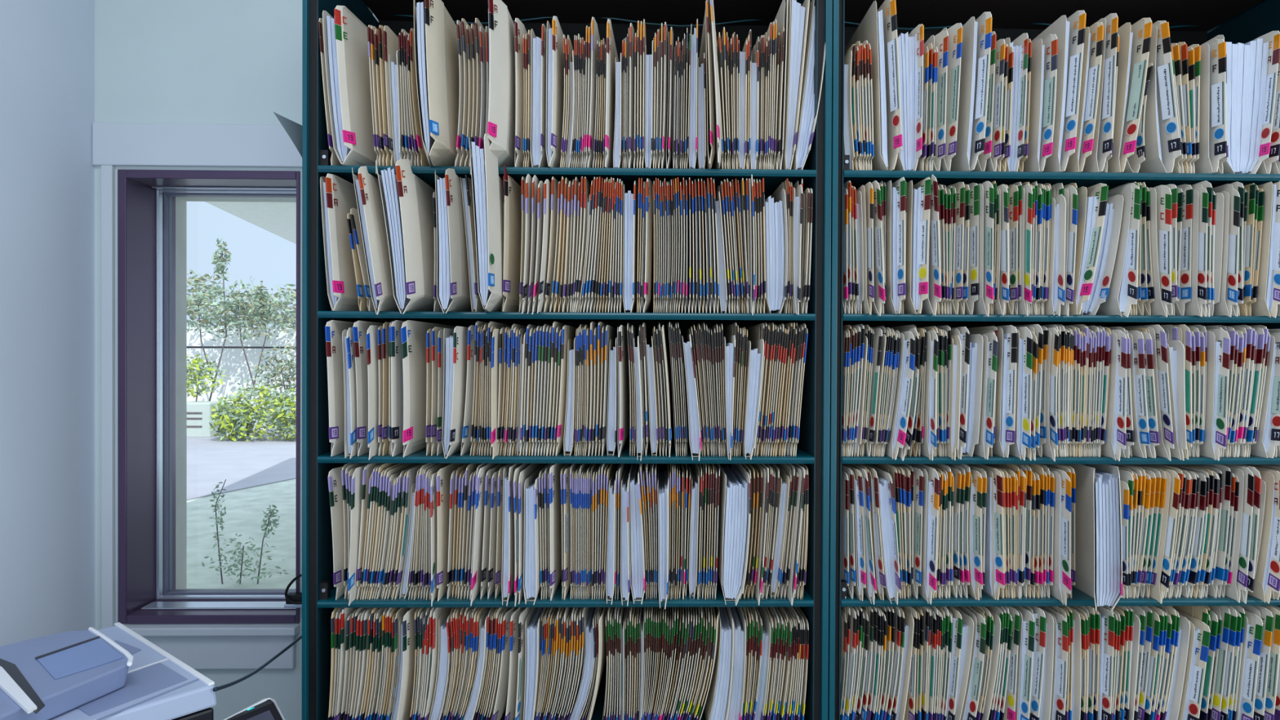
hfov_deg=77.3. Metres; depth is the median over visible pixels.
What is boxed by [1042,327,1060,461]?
folder
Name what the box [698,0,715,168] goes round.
folder
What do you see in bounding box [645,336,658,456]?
folder
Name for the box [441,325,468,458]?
folder
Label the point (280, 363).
bush
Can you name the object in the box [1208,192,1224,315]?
folder
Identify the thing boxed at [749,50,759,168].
folder
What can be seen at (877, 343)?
folder
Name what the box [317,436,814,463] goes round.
shelf
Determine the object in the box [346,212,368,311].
folder
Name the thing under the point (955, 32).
folder
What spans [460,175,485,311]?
folder
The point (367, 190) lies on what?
folder
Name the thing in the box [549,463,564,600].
folder
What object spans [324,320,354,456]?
folder
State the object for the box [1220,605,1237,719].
folder
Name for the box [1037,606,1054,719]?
folder
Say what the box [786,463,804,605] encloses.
folder
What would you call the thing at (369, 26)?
folder
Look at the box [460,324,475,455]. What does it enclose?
folder
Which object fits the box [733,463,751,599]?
folder
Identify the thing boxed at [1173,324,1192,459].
folder
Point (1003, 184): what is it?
folder
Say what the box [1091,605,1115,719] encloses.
folder
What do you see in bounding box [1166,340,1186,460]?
folder
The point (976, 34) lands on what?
folder
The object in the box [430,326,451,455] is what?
folder
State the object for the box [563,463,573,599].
folder
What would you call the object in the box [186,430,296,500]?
pavement
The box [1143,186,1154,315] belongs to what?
folder
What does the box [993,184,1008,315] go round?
folder
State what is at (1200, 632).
folder
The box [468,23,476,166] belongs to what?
folder
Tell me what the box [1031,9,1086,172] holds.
folder
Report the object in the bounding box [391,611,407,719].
folder
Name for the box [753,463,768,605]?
folder
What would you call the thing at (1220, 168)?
folder
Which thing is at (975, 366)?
folder
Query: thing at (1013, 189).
folder
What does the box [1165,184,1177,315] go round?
folder
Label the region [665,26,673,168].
folder
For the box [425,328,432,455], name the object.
folder
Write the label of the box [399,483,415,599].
folder
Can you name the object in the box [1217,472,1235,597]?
folder
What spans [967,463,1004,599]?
folder
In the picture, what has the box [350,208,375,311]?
folder
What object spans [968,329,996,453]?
folder
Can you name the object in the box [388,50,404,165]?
folder
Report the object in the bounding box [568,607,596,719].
folder
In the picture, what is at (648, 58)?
folder
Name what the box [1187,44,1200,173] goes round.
folder
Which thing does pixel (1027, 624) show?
folder
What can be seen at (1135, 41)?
folder
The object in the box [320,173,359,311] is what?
folder
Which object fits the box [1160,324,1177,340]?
folder
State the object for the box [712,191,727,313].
folder
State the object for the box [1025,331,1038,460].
folder
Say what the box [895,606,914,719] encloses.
folder
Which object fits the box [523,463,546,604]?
folder
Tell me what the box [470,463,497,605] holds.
folder
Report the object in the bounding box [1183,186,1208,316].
folder
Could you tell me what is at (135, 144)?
trim
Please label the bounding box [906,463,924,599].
folder
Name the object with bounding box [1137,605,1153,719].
folder
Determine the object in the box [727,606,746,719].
folder
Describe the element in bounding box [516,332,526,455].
folder
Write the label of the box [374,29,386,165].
folder
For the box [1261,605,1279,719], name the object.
folder
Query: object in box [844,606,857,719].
folder
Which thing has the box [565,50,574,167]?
folder
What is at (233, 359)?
wall
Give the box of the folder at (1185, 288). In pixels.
[1173,183,1193,315]
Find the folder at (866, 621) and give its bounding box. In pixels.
[855,606,868,719]
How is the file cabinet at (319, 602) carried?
on the floor
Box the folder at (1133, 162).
[1123,62,1153,173]
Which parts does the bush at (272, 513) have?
stem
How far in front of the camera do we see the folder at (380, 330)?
1.45 m
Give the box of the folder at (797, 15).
[781,0,809,169]
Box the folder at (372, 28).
[369,26,382,165]
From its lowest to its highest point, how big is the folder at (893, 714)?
0.241 m
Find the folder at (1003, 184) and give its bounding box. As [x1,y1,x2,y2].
[996,183,1009,314]
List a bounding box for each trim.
[92,122,302,167]
[101,164,115,629]
[123,623,299,635]
[142,635,295,669]
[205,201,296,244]
[284,592,302,608]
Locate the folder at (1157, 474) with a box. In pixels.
[1129,464,1161,597]
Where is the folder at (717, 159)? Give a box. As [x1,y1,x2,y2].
[709,0,721,168]
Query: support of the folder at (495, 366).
on the file cabinet at (319, 602)
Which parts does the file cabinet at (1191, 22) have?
panel, wire rail, panel, panel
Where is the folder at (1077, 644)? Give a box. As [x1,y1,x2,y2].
[1068,606,1081,719]
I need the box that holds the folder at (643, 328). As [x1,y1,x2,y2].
[640,322,649,455]
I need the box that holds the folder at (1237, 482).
[1220,474,1239,597]
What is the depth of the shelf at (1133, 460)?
1.48 m
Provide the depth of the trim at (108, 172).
1.84 m
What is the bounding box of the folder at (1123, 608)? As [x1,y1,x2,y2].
[1115,605,1129,719]
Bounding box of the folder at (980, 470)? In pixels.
[964,463,986,597]
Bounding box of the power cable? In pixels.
[213,635,302,691]
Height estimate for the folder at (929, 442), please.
0.237 m
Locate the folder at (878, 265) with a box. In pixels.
[871,180,885,315]
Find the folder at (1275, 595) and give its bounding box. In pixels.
[1244,464,1279,599]
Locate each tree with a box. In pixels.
[186,238,277,400]
[186,269,226,327]
[202,275,296,400]
[221,285,276,327]
[271,283,296,327]
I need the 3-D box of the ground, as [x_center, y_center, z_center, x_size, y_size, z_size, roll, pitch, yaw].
[-10.668,1.180,31.610,60.000,0.300,59.280,0,0,-1]
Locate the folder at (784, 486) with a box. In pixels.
[768,468,789,598]
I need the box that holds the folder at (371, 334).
[365,324,380,459]
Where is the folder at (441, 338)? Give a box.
[436,328,444,455]
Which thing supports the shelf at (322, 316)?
attached to the file cabinet at (319, 602)
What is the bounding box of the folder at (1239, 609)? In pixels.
[1231,605,1245,719]
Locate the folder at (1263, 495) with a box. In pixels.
[1247,479,1266,592]
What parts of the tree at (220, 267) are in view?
stem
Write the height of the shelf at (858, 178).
0.012 m
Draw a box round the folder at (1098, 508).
[1065,464,1122,611]
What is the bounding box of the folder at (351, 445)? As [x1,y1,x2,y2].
[342,327,358,458]
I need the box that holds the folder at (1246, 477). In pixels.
[1222,464,1254,603]
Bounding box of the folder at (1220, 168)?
[1214,53,1228,173]
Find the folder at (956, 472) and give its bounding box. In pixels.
[942,463,961,597]
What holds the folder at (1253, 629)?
on the file cabinet at (1191, 22)
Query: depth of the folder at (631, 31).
1.47 m
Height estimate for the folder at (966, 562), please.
0.246 m
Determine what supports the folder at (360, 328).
on the file cabinet at (319, 602)
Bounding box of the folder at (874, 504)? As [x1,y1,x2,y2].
[860,463,885,600]
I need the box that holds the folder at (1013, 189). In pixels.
[1005,184,1018,314]
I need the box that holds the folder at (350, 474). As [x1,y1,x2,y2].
[347,462,368,528]
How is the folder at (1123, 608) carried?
on the file cabinet at (1191, 22)
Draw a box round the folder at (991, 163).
[984,39,1005,171]
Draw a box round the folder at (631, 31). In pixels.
[627,22,635,168]
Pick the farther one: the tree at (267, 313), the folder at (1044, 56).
the tree at (267, 313)
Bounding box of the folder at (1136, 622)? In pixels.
[1128,613,1140,719]
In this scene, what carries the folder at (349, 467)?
on the file cabinet at (319, 602)
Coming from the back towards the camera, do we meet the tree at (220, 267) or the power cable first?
the tree at (220, 267)
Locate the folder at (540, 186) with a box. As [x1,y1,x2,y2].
[532,180,543,314]
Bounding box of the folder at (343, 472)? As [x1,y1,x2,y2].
[341,462,355,599]
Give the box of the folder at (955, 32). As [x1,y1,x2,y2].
[939,22,962,170]
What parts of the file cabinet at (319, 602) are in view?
panel, panel, wire rail, panel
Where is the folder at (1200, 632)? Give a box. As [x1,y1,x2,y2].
[1173,608,1210,719]
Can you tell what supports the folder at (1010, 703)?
on the file cabinet at (1191, 22)
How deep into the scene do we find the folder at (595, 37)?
1.47 m
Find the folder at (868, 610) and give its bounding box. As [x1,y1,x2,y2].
[859,606,873,719]
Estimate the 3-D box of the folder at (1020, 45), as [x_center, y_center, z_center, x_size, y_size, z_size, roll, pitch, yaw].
[0.700,-0.478,1.623,0.034,0.261,0.301,0,0,1]
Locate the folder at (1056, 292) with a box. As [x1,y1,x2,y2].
[1044,194,1066,315]
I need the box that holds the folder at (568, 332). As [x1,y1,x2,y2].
[555,324,577,455]
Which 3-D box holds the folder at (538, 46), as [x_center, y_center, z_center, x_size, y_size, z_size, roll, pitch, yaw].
[-0.184,-0.483,1.599,0.026,0.263,0.301,0,0,1]
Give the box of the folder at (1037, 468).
[1027,464,1044,598]
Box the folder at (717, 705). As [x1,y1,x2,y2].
[703,606,733,719]
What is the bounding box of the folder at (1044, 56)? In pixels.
[1022,34,1057,171]
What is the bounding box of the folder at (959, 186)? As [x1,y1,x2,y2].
[950,182,964,314]
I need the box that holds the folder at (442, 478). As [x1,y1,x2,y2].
[435,462,466,601]
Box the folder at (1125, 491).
[1120,480,1129,598]
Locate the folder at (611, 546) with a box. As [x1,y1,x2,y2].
[605,463,617,604]
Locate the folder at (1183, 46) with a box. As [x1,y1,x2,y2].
[1177,41,1191,173]
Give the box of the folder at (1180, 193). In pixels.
[1170,187,1183,315]
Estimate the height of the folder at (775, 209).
0.231 m
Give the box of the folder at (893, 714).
[890,606,905,719]
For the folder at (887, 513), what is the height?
0.237 m
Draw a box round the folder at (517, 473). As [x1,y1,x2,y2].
[512,463,529,606]
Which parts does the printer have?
scanner lid, lid trim, control panel, panel glass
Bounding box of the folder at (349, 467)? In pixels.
[345,462,367,599]
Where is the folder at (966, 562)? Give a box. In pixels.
[954,463,970,598]
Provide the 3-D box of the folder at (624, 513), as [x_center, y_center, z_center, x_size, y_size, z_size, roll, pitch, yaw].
[-0.023,0.330,1.582,0.018,0.224,0.301,0,0,1]
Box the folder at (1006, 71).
[995,44,1008,171]
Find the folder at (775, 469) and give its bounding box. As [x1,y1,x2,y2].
[764,463,779,598]
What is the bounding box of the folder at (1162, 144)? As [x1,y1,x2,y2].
[1137,20,1181,173]
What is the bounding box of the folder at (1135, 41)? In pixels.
[1107,17,1152,172]
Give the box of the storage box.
[186,400,225,437]
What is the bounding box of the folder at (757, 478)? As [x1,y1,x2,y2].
[746,463,759,598]
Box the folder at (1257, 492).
[1233,464,1261,604]
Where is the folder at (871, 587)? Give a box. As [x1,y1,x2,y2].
[847,463,876,604]
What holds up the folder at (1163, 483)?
on the file cabinet at (1191, 22)
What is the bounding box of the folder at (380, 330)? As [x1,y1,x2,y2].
[377,325,383,455]
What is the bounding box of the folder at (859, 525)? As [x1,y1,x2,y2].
[841,463,866,600]
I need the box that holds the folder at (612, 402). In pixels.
[606,337,617,455]
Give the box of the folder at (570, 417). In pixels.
[563,337,576,455]
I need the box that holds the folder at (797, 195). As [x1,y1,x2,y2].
[791,184,803,315]
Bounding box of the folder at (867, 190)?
[856,182,874,315]
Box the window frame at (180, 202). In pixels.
[175,196,296,589]
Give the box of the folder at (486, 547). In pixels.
[480,463,505,599]
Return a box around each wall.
[0,0,95,646]
[94,0,378,719]
[186,327,296,430]
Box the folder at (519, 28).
[514,17,527,167]
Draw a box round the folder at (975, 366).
[961,333,983,456]
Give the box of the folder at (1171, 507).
[1142,464,1180,604]
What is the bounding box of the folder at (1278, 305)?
[1276,304,1279,315]
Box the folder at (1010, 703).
[1003,606,1020,719]
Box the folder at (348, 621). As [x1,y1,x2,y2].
[339,612,353,719]
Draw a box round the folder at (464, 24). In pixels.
[459,17,468,166]
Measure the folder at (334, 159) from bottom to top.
0.270 m
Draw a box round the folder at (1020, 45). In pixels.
[1004,32,1028,171]
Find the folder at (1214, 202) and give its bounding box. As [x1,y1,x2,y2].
[1205,191,1216,316]
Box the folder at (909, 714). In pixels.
[903,606,917,719]
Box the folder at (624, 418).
[617,324,630,457]
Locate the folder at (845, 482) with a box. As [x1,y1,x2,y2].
[840,471,848,598]
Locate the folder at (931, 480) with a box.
[906,463,939,604]
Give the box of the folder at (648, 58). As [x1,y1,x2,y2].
[644,40,653,168]
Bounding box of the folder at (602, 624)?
[585,607,606,719]
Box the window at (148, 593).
[117,168,300,623]
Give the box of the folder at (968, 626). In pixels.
[953,606,974,719]
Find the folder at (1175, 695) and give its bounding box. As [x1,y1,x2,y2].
[1165,613,1190,719]
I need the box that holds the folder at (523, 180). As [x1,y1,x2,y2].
[519,176,525,311]
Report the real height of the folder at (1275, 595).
0.238 m
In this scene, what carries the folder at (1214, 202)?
on the file cabinet at (1191, 22)
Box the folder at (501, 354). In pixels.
[497,327,506,455]
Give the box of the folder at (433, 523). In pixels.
[430,471,438,606]
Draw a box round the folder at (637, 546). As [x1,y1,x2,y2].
[628,463,645,604]
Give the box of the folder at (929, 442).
[920,329,938,460]
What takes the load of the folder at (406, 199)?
on the file cabinet at (319, 602)
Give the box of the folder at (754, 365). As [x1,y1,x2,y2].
[740,338,764,459]
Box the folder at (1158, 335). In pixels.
[1121,324,1174,461]
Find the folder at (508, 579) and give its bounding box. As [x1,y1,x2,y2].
[501,463,521,605]
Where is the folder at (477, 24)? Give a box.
[474,17,484,162]
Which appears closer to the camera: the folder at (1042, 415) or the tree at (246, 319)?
the folder at (1042, 415)
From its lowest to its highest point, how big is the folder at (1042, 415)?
0.242 m
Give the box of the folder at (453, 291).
[435,168,471,313]
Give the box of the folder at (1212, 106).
[1194,39,1226,173]
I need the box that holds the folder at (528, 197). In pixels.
[521,173,532,313]
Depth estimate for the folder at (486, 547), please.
1.47 m
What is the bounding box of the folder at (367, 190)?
[351,165,399,315]
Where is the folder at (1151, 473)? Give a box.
[1134,468,1156,598]
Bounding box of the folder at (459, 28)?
[454,20,463,166]
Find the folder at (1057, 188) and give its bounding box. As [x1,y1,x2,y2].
[1050,182,1063,315]
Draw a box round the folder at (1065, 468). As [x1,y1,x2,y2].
[1043,464,1071,598]
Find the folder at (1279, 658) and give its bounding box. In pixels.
[1274,657,1279,715]
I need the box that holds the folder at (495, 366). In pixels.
[490,328,500,459]
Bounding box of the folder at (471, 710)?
[462,607,491,719]
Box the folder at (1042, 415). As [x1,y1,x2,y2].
[1035,325,1048,457]
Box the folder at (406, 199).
[375,159,435,314]
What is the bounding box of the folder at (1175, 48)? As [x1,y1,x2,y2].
[1170,43,1186,173]
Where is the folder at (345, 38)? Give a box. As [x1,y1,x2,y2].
[322,5,377,165]
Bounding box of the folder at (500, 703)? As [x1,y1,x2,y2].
[490,607,514,719]
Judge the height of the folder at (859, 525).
0.239 m
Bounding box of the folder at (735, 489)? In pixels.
[717,463,751,605]
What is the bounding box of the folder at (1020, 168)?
[1017,38,1031,171]
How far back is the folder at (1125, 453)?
1.47 m
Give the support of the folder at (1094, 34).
on the file cabinet at (1191, 22)
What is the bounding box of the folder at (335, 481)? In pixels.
[327,466,345,599]
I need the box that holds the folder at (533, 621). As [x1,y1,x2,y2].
[523,607,544,719]
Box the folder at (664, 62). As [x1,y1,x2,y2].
[661,22,667,168]
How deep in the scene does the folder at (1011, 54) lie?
1.48 m
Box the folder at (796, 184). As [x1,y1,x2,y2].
[792,178,803,245]
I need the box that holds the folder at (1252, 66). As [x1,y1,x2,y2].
[1200,30,1279,173]
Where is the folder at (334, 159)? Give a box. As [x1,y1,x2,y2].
[318,17,343,165]
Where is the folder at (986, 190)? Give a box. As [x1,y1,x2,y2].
[973,181,994,316]
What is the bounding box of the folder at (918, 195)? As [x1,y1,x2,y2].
[903,177,931,314]
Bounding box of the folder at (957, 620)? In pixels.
[946,606,962,719]
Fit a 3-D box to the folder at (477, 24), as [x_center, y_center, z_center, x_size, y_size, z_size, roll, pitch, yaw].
[-0.294,-0.489,1.598,0.012,0.274,0.301,0,0,1]
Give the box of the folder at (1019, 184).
[1007,182,1022,314]
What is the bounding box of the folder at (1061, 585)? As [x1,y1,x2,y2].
[1046,466,1071,605]
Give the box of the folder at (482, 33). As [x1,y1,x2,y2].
[478,26,486,164]
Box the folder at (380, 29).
[377,25,391,165]
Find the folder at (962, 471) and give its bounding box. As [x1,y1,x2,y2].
[944,463,965,597]
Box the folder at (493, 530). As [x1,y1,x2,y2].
[487,468,499,599]
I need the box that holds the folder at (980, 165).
[971,31,996,171]
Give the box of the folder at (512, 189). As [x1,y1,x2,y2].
[502,164,521,311]
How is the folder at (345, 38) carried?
on the file cabinet at (319, 602)
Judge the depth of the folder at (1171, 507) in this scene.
1.47 m
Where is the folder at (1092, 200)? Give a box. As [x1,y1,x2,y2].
[1068,182,1108,315]
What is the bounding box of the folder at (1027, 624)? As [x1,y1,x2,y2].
[1012,606,1035,719]
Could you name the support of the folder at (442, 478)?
on the file cabinet at (319, 602)
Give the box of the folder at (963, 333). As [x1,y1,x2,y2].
[950,326,970,459]
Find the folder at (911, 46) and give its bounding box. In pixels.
[893,23,924,170]
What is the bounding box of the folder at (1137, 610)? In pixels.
[1128,605,1146,719]
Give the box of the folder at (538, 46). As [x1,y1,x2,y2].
[529,23,548,167]
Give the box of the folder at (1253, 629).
[1235,609,1263,719]
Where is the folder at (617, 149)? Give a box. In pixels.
[613,53,622,168]
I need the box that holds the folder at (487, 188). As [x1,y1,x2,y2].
[468,133,503,311]
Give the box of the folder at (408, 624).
[396,607,417,719]
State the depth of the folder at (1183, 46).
1.48 m
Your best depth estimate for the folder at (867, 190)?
1.46 m
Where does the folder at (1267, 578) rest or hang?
on the file cabinet at (1191, 22)
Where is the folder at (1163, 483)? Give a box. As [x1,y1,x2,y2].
[1137,464,1166,597]
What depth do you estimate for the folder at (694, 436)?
1.46 m
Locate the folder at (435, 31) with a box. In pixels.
[413,0,459,166]
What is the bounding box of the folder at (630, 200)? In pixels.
[622,180,637,312]
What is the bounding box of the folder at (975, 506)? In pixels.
[967,468,982,599]
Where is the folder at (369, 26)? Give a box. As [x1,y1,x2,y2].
[367,25,379,165]
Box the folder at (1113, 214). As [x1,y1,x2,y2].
[1078,194,1124,315]
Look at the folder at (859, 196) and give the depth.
1.48 m
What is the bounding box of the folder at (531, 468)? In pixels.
[518,463,542,604]
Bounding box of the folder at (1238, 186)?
[1213,181,1244,316]
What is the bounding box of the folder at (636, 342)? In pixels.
[633,336,643,461]
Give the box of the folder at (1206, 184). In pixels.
[1191,180,1213,316]
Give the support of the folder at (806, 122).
on the file cabinet at (319, 602)
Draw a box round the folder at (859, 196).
[856,190,863,313]
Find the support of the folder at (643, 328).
on the file cabinet at (319, 602)
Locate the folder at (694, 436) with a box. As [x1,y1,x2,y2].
[680,333,702,461]
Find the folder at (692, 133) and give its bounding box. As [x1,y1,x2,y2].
[687,18,697,168]
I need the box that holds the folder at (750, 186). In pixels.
[747,174,755,315]
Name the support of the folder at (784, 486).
on the file cabinet at (319, 602)
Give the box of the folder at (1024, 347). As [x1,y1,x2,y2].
[1008,326,1032,460]
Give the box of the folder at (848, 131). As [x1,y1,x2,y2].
[843,50,854,169]
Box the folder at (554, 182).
[543,176,558,311]
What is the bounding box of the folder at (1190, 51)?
[1186,47,1195,173]
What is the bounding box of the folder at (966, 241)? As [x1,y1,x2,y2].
[958,183,969,314]
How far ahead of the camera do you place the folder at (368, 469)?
1.46 m
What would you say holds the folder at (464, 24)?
on the file cabinet at (319, 602)
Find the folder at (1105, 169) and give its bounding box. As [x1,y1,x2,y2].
[1101,32,1119,172]
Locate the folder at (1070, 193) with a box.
[1060,186,1078,315]
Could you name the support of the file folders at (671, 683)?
on the file cabinet at (319, 602)
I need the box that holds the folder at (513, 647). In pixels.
[504,607,522,719]
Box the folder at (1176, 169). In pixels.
[1171,44,1183,173]
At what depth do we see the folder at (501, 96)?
1.41 m
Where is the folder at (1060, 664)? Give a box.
[1039,606,1068,719]
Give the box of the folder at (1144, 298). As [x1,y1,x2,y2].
[1136,182,1147,315]
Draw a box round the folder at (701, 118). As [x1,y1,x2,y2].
[694,53,706,168]
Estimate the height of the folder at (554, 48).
0.272 m
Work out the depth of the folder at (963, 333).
1.46 m
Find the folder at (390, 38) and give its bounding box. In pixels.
[383,25,399,165]
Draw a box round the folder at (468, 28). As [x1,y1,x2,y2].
[464,24,472,166]
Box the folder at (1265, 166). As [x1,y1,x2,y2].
[1255,54,1279,173]
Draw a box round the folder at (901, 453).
[893,328,919,461]
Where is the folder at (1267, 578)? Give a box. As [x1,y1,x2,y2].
[1242,464,1279,603]
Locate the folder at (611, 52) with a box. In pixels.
[604,18,618,168]
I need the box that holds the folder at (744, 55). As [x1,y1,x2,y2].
[737,40,747,168]
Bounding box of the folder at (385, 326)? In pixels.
[382,321,390,455]
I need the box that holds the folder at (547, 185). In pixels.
[537,178,551,313]
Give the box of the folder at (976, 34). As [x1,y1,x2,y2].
[950,11,992,171]
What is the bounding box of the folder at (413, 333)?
[400,320,455,457]
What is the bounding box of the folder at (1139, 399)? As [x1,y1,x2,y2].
[1127,330,1150,457]
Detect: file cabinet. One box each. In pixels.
[302,0,832,719]
[827,0,1279,719]
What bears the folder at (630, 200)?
on the file cabinet at (319, 602)
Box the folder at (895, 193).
[884,177,906,314]
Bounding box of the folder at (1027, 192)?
[1017,183,1033,315]
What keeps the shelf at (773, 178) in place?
attached to the file cabinet at (319, 602)
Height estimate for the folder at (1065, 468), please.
0.244 m
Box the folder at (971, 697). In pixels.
[958,606,986,719]
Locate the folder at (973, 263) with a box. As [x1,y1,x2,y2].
[964,182,979,314]
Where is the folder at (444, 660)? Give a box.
[428,607,453,719]
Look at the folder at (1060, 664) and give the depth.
1.48 m
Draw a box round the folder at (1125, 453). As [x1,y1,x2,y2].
[1120,332,1134,457]
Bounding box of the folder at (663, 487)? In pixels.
[657,463,669,608]
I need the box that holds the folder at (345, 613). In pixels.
[335,607,358,719]
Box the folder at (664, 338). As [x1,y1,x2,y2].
[660,324,671,457]
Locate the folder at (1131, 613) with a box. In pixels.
[1124,605,1133,719]
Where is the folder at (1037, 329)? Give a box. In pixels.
[1013,324,1044,460]
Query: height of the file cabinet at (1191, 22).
2.135 m
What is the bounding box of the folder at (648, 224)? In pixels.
[642,178,653,312]
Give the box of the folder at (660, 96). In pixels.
[657,22,663,168]
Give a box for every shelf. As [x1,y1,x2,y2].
[316,563,813,608]
[317,164,816,205]
[317,311,815,322]
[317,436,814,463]
[840,585,1279,606]
[841,453,1279,464]
[842,313,1279,324]
[843,169,1279,189]
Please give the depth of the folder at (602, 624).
1.47 m
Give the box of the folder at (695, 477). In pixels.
[687,463,699,598]
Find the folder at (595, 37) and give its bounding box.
[586,17,600,167]
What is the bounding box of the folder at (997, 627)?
[982,606,1000,719]
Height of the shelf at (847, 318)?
0.012 m
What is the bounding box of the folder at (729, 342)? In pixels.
[723,334,735,460]
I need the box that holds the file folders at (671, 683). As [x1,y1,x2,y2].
[327,18,1279,719]
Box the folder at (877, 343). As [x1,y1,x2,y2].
[864,328,882,456]
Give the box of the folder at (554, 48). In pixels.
[546,16,564,167]
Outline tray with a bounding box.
[37,637,123,679]
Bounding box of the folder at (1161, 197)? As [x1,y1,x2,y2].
[1148,185,1172,317]
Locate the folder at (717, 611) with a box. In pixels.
[697,607,719,719]
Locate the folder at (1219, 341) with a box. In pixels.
[1199,328,1231,461]
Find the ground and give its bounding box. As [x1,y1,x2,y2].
[186,478,296,588]
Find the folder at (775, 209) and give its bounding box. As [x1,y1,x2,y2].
[764,188,787,313]
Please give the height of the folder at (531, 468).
0.238 m
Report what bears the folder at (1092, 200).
on the file cabinet at (1191, 22)
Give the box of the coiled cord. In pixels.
[284,573,302,604]
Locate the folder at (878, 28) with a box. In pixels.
[844,0,902,170]
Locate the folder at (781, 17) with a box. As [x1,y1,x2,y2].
[773,0,787,169]
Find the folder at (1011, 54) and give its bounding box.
[1000,46,1013,171]
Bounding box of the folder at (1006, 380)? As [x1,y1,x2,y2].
[991,324,1017,457]
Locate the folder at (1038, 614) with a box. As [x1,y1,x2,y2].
[1022,606,1045,719]
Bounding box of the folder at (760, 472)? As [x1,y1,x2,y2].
[750,463,762,597]
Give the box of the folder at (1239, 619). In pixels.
[1226,610,1242,719]
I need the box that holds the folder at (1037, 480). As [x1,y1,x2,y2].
[1030,471,1039,598]
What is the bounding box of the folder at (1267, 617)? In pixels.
[1240,605,1273,719]
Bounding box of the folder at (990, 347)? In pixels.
[970,332,998,459]
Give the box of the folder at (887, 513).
[864,463,901,604]
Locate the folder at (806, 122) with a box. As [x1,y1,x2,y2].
[791,0,825,169]
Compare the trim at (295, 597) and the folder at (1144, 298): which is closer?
the folder at (1144, 298)
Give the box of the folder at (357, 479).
[347,462,371,605]
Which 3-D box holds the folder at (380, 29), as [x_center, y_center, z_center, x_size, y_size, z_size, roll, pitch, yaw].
[-0.463,-0.482,1.594,0.018,0.258,0.302,0,0,1]
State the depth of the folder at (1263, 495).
1.49 m
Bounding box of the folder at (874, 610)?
[866,606,877,719]
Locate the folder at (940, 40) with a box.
[924,30,948,170]
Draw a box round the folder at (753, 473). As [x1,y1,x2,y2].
[742,463,755,598]
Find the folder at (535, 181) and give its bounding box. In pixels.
[527,174,539,313]
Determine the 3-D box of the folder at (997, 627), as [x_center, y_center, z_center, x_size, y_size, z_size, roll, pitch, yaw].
[0.648,0.589,1.628,0.042,0.230,0.301,0,0,1]
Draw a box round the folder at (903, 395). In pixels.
[884,331,915,459]
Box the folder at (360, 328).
[352,320,383,456]
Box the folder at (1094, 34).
[1062,22,1103,172]
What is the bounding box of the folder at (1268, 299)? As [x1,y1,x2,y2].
[1250,180,1279,318]
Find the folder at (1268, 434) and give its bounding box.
[1249,332,1279,457]
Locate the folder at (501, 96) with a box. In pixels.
[487,0,515,166]
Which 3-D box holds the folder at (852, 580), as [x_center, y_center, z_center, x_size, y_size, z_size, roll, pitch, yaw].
[0.392,0.319,1.619,0.014,0.240,0.301,0,0,1]
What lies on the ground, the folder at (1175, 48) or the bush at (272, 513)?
the bush at (272, 513)
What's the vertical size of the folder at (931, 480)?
0.246 m
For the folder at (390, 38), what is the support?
on the file cabinet at (319, 602)
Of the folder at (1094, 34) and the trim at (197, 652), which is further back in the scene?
the trim at (197, 652)
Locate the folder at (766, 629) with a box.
[754,606,771,719]
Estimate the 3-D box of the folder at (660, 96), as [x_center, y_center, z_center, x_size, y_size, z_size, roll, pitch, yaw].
[0.041,-0.486,1.607,0.010,0.270,0.301,0,0,1]
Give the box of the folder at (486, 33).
[484,26,488,165]
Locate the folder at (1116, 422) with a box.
[1100,329,1127,461]
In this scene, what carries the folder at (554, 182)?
on the file cabinet at (319, 602)
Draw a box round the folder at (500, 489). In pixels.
[494,463,509,598]
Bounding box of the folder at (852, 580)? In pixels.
[841,464,856,599]
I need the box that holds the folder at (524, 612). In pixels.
[515,607,531,719]
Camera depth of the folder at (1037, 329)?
1.45 m
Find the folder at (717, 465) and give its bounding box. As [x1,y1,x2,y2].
[713,463,719,599]
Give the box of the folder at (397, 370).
[390,320,404,456]
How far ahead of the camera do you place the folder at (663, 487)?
1.45 m
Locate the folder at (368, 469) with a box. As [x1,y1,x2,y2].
[356,462,383,599]
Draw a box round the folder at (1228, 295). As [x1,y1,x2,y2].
[1213,187,1240,317]
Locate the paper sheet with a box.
[273,111,302,157]
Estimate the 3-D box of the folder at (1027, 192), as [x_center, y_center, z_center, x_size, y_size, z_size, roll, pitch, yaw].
[0.708,-0.202,1.599,0.009,0.242,0.301,0,0,1]
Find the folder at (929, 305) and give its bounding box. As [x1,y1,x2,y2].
[919,174,941,315]
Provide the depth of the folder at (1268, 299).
1.47 m
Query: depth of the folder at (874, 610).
1.48 m
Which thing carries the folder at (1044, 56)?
on the file cabinet at (1191, 22)
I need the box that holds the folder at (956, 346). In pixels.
[946,334,961,460]
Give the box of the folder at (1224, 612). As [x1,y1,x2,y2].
[1207,605,1231,719]
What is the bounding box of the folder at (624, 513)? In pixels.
[620,463,630,605]
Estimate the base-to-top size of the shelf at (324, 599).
0.012 m
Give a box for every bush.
[186,353,226,401]
[201,479,288,584]
[208,382,296,441]
[236,344,296,435]
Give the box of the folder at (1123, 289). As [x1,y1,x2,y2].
[1095,183,1141,317]
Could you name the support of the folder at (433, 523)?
on the file cabinet at (319, 602)
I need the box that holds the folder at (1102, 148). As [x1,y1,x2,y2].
[1081,13,1118,172]
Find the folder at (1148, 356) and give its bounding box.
[1142,331,1159,457]
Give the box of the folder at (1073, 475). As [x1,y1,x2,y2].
[1060,464,1075,598]

